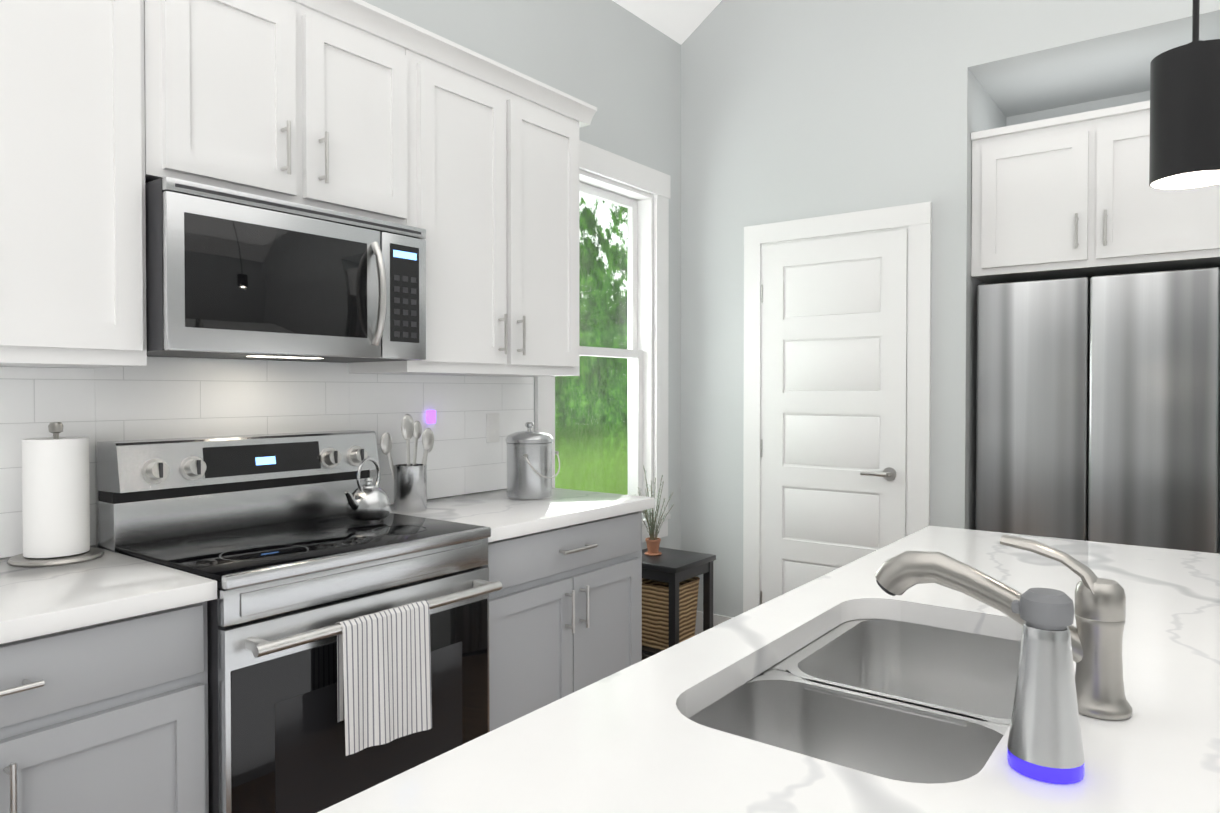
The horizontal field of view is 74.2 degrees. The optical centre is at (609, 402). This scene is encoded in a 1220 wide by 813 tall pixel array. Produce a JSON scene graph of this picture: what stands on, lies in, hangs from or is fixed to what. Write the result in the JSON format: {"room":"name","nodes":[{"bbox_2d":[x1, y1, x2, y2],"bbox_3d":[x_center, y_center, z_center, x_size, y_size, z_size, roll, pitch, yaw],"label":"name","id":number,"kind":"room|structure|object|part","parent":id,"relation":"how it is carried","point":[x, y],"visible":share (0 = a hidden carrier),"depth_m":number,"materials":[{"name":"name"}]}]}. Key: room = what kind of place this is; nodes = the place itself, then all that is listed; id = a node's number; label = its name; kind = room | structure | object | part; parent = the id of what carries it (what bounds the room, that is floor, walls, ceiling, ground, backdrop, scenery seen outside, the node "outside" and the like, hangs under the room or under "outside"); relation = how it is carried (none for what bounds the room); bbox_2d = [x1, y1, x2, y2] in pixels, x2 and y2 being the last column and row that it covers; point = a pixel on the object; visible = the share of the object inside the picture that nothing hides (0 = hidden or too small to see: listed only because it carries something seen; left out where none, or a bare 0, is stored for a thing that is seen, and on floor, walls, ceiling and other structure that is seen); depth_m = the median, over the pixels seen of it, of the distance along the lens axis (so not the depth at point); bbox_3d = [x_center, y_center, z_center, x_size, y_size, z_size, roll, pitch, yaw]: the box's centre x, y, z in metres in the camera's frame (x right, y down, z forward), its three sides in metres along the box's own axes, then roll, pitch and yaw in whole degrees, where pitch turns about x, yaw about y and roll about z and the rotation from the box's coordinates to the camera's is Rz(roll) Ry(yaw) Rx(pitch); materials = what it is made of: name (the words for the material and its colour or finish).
{"room":"kitchen","nodes":[
{"label":"kitchen","id":0,"kind":"room"},
{"bbox_2d":[0,0,680,557],"bbox_3d":[-1.786,-0.327,1.623,0.150,3.230,7.310,1,1,37],"label":"wall","id":1,"kind":"structure","parent":0,"point":[618,66],"depth_m":3.85,"materials":[{"name":"paint"}]},
{"bbox_2d":[0,0,159,367],"bbox_3d":[-1.469,-0.614,1.640,0.328,1.064,0.859,1,1,37],"label":"upper cabinet","id":2,"kind":"object","parent":1,"relation":"attached to","point":[80,121],"depth_m":1.77,"materials":[{"name":"white wood"}]},
{"bbox_2d":[0,357,533,557],"bbox_3d":[-2.077,0.138,1.110,0.008,0.493,5.810,1,1,37],"label":"tile backsplash","id":3,"kind":"structure","parent":1,"relation":"attached to","point":[163,397],"depth_m":2.44,"materials":[{"name":"white tile"}]},
{"bbox_2d":[426,410,435,423],"bbox_3d":[-0.658,0.054,2.967,0.018,0.050,0.035,1,1,37],"label":"outlet","id":4,"kind":"object","parent":3,"relation":"attached to","point":[430,416],"visible":1,"depth_m":2.96,"materials":[{"name":"purple"}]},
{"bbox_2d":[486,413,498,442],"bbox_3d":[-0.469,0.103,3.229,0.007,0.115,0.070,1,1,37],"label":"electrical outlet plate","id":5,"kind":"object","parent":3,"relation":"attached to","point":[492,427],"visible":1,"depth_m":3.22,"materials":[{"name":"white plastic"}]},
{"bbox_2d":[156,0,415,226],"bbox_3d":[-0.979,-0.849,2.286,0.328,0.612,0.763,1,1,37],"label":"upper cabinet","id":6,"kind":"object","parent":1,"relation":"attached to","point":[306,102],"depth_m":2.18,"materials":[{"name":"white wood"}]},
{"bbox_2d":[145,177,425,362],"bbox_3d":[-0.929,-0.323,2.256,0.451,0.399,0.759,1,1,37],"label":"microwave","id":7,"kind":"object","parent":6,"relation":"attached to","point":[232,274],"visible":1,"depth_m":2.06,"materials":[{"name":"grey metal"}]},
{"bbox_2d":[349,25,587,376],"bbox_3d":[-0.492,-0.632,2.935,0.328,1.064,0.850,1,1,37],"label":"upper cabinet","id":8,"kind":"object","parent":1,"relation":"attached to","point":[467,159],"depth_m":2.79,"materials":[{"name":"white wood"}]},
{"bbox_2d":[535,140,670,542],"bbox_3d":[-0.063,-0.236,3.882,0.182,1.895,1.040,1,1,37],"label":"window","id":9,"kind":"structure","parent":1,"relation":"in","point":[618,171],"depth_m":4.16,"materials":[{"name":"white wood"}]},
{"bbox_3d":[-0.085,-0.234,3.899,0.068,1.618,0.758,1,1,37],"label":"window sash","id":10,"kind":"part","parent":9,"relation":"part of","materials":[{"name":"white wood"}]},
{"bbox_2d":[642,654,649,659],"bbox_3d":[0.985,1.359,0.214,6.300,0.100,8.360,1,1,37],"label":"floor","id":11,"kind":"structure","parent":0,"point":[644,656],"depth_m":3.98,"materials":[{"name":"brown wood"}]},
{"bbox_2d":[0,601,208,812],"bbox_3d":[-1.364,0.855,1.557,0.617,0.868,0.889,1,1,37],"label":"base cabinet","id":12,"kind":"object","parent":11,"relation":"on","point":[109,717],"visible":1,"depth_m":1.55,"materials":[{"name":"grey wood"}]},
{"bbox_2d":[0,546,216,643],"bbox_3d":[-2.055,0.413,0.614,0.642,0.040,3.218,1,1,37],"label":"countertop","id":13,"kind":"structure","parent":12,"relation":"on","point":[107,586],"depth_m":1.63,"materials":[{"name":"stone"}]},
{"bbox_2d":[8,422,103,566],"bbox_3d":[-1.318,0.210,1.919,0.190,0.327,0.190,1,1,37],"label":"paper towel holder","id":14,"kind":"object","parent":13,"relation":"on","point":[55,501],"visible":1,"depth_m":1.87,"materials":[{"name":"white paper"}]},
{"bbox_2d":[97,430,501,812],"bbox_3d":[-0.800,0.691,2.174,0.718,1.180,0.773,1,1,37],"label":"range","id":15,"kind":"object","parent":11,"relation":"on","point":[280,547],"visible":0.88,"depth_m":2.04,"materials":[{"name":"grey metal"}]},
{"bbox_2d":[344,457,390,520],"bbox_3d":[-0.748,0.262,2.448,0.130,0.185,0.166,1,1,37],"label":"kettle","id":16,"kind":"object","parent":15,"relation":"on","point":[368,500],"visible":1,"depth_m":2.42,"materials":[{"name":"silver metal"}]},
{"bbox_2d":[335,600,431,755],"bbox_3d":[-0.541,0.661,1.938,0.048,0.320,0.250,1,1,37],"label":"hanging towel","id":17,"kind":"object","parent":15,"relation":"hanging from","point":[383,676],"visible":1,"depth_m":1.91,"materials":[{"name":"white fabric"}]},
{"bbox_2d":[484,511,641,730],"bbox_3d":[-0.354,0.837,2.865,0.654,0.869,0.859,1,1,37],"label":"base cabinet","id":18,"kind":"object","parent":11,"relation":"on","point":[565,611],"visible":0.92,"depth_m":2.64,"materials":[{"name":"grey wood"}]},
{"bbox_2d":[390,488,654,542],"bbox_3d":[-0.352,0.381,2.872,0.642,0.040,0.884,1,1,37],"label":"countertop","id":19,"kind":"structure","parent":18,"relation":"on","point":[501,514],"depth_m":2.75,"materials":[{"name":"stone"}]},
{"bbox_2d":[380,414,433,511],"bbox_3d":[-0.667,0.200,2.724,0.108,0.324,0.216,1,1,37],"label":"utensil crock","id":20,"kind":"object","parent":19,"relation":"on","point":[410,487],"visible":0.98,"depth_m":2.68,"materials":[{"name":"silver metal"}]},
{"bbox_2d":[506,422,559,499],"bbox_3d":[-0.295,0.216,3.033,0.200,0.282,0.187,1,1,37],"label":"steel canister","id":21,"kind":"object","parent":19,"relation":"on","point":[529,465],"visible":1,"depth_m":2.97,"materials":[{"name":"silver metal"}]},
{"bbox_2d":[642,547,715,655],"bbox_3d":[0.257,0.995,3.828,0.360,0.525,0.360,1,1,37],"label":"side table","id":22,"kind":"object","parent":11,"relation":"on","point":[673,568],"visible":0.54,"depth_m":3.70,"materials":[{"name":"black wood"}]},
{"bbox_2d":[635,465,673,555],"bbox_3d":[0.205,0.520,3.857,0.169,0.421,0.201,1,1,37],"label":"potted plant","id":23,"kind":"object","parent":22,"relation":"on","point":[653,542],"visible":0.92,"depth_m":3.85,"materials":[{"name":"green plant"}]},
{"bbox_2d":[642,576,699,649],"bbox_3d":[0.257,0.989,3.828,0.266,0.298,0.266,1,1,37],"label":"wicker basket","id":24,"kind":"object","parent":22,"relation":"on","point":[655,614],"visible":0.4,"depth_m":3.73,"materials":[{"name":"brown wicker"}]},
{"bbox_2d":[317,526,1219,812],"bbox_3d":[0.217,0.852,0.351,1.300,0.910,4.165,1,1,37],"label":"kitchen island","id":25,"kind":"object","parent":11,"relation":"on","point":[851,688],"visible":0.83,"depth_m":1.11,"materials":[{"name":"stone"}]},
{"bbox_2d":[875,534,1131,719],"bbox_3d":[0.516,0.281,1.085,0.317,0.208,0.071,1,1,37],"label":"faucet","id":26,"kind":"object","parent":25,"relation":"on","point":[1100,617],"visible":0.94,"depth_m":1.01,"materials":[{"name":"grey metal"}]},
{"bbox_2d":[1007,588,1084,783],"bbox_3d":[0.462,0.293,0.855,0.073,0.190,0.073,1,1,37],"label":"soap dispenser","id":27,"kind":"object","parent":25,"relation":"on","point":[1045,743],"visible":1,"depth_m":0.83,"materials":[{"name":"silver metal"}]},
{"bbox_2d":[975,267,1219,552],"bbox_3d":[2.153,0.374,3.560,0.850,1.775,0.710,1,1,37],"label":"fridge","id":28,"kind":"object","parent":11,"relation":"on","point":[1097,408],"visible":0.5,"depth_m":3.24,"materials":[{"name":"grey metal"}]},
{"bbox_2d":[613,0,721,43],"bbox_3d":[0.669,-2.875,-0.265,6.300,2.221,7.310,1,1,37],"label":"ceiling","id":29,"kind":"structure","parent":0,"point":[679,21],"depth_m":4.14,"materials":[{"name":"paint"}]},
{"bbox_2d":[1149,0,1219,188],"bbox_3d":[0.989,-1.896,1.343,0.127,3.041,0.127,1,1,37],"label":"pendant light","id":30,"kind":"object","parent":29,"relation":"hanging from","point":[1184,117],"visible":1,"depth_m":1.32,"materials":[{"name":"black metal"}]},
{"bbox_2d":[681,0,1219,616],"bbox_3d":[3.110,-1.429,2.869,6.150,5.400,0.900,1,1,37],"label":"wall","id":31,"kind":"structure","parent":0,"point":[801,108],"depth_m":3.81,"materials":[{"name":"paint"}]},
{"bbox_2d":[695,611,733,634],"bbox_3d":[0.552,1.186,4.260,0.369,0.130,0.014,1,1,37],"label":"baseboard","id":32,"kind":"structure","parent":31,"relation":"attached to","point":[718,619],"depth_m":4.28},
{"bbox_2d":[760,229,907,604],"bbox_3d":[1.034,0.231,3.841,0.720,2.028,0.082,1,1,37],"label":"door","id":33,"kind":"structure","parent":31,"relation":"in","point":[834,418],"depth_m":3.85,"materials":[{"name":"white wood"}]},
{"bbox_2d":[743,202,931,612],"bbox_3d":[1.056,0.183,3.861,0.918,2.147,0.022,1,1,37],"label":"door frame","id":34,"kind":"structure","parent":31,"relation":"attached to","point":[915,220],"depth_m":3.77,"materials":[{"name":"white wood"}]},
{"bbox_2d":[971,100,1219,283],"bbox_3d":[2.124,-0.866,3.491,0.919,0.625,0.658,1,1,37],"label":"upper cabinet","id":35,"kind":"object","parent":31,"relation":"attached to","point":[1071,196],"visible":0.9,"depth_m":3.29,"materials":[{"name":"white wood"}]},
{"label":"outside","id":36,"kind":"structure","parent":0,"visible":0},
{"bbox_2d":[555,193,627,494],"bbox_3d":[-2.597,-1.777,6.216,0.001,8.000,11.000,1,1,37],"label":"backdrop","id":37,"kind":"structure","parent":36,"point":[609,249],"depth_m":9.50,"materials":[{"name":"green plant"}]}
]}

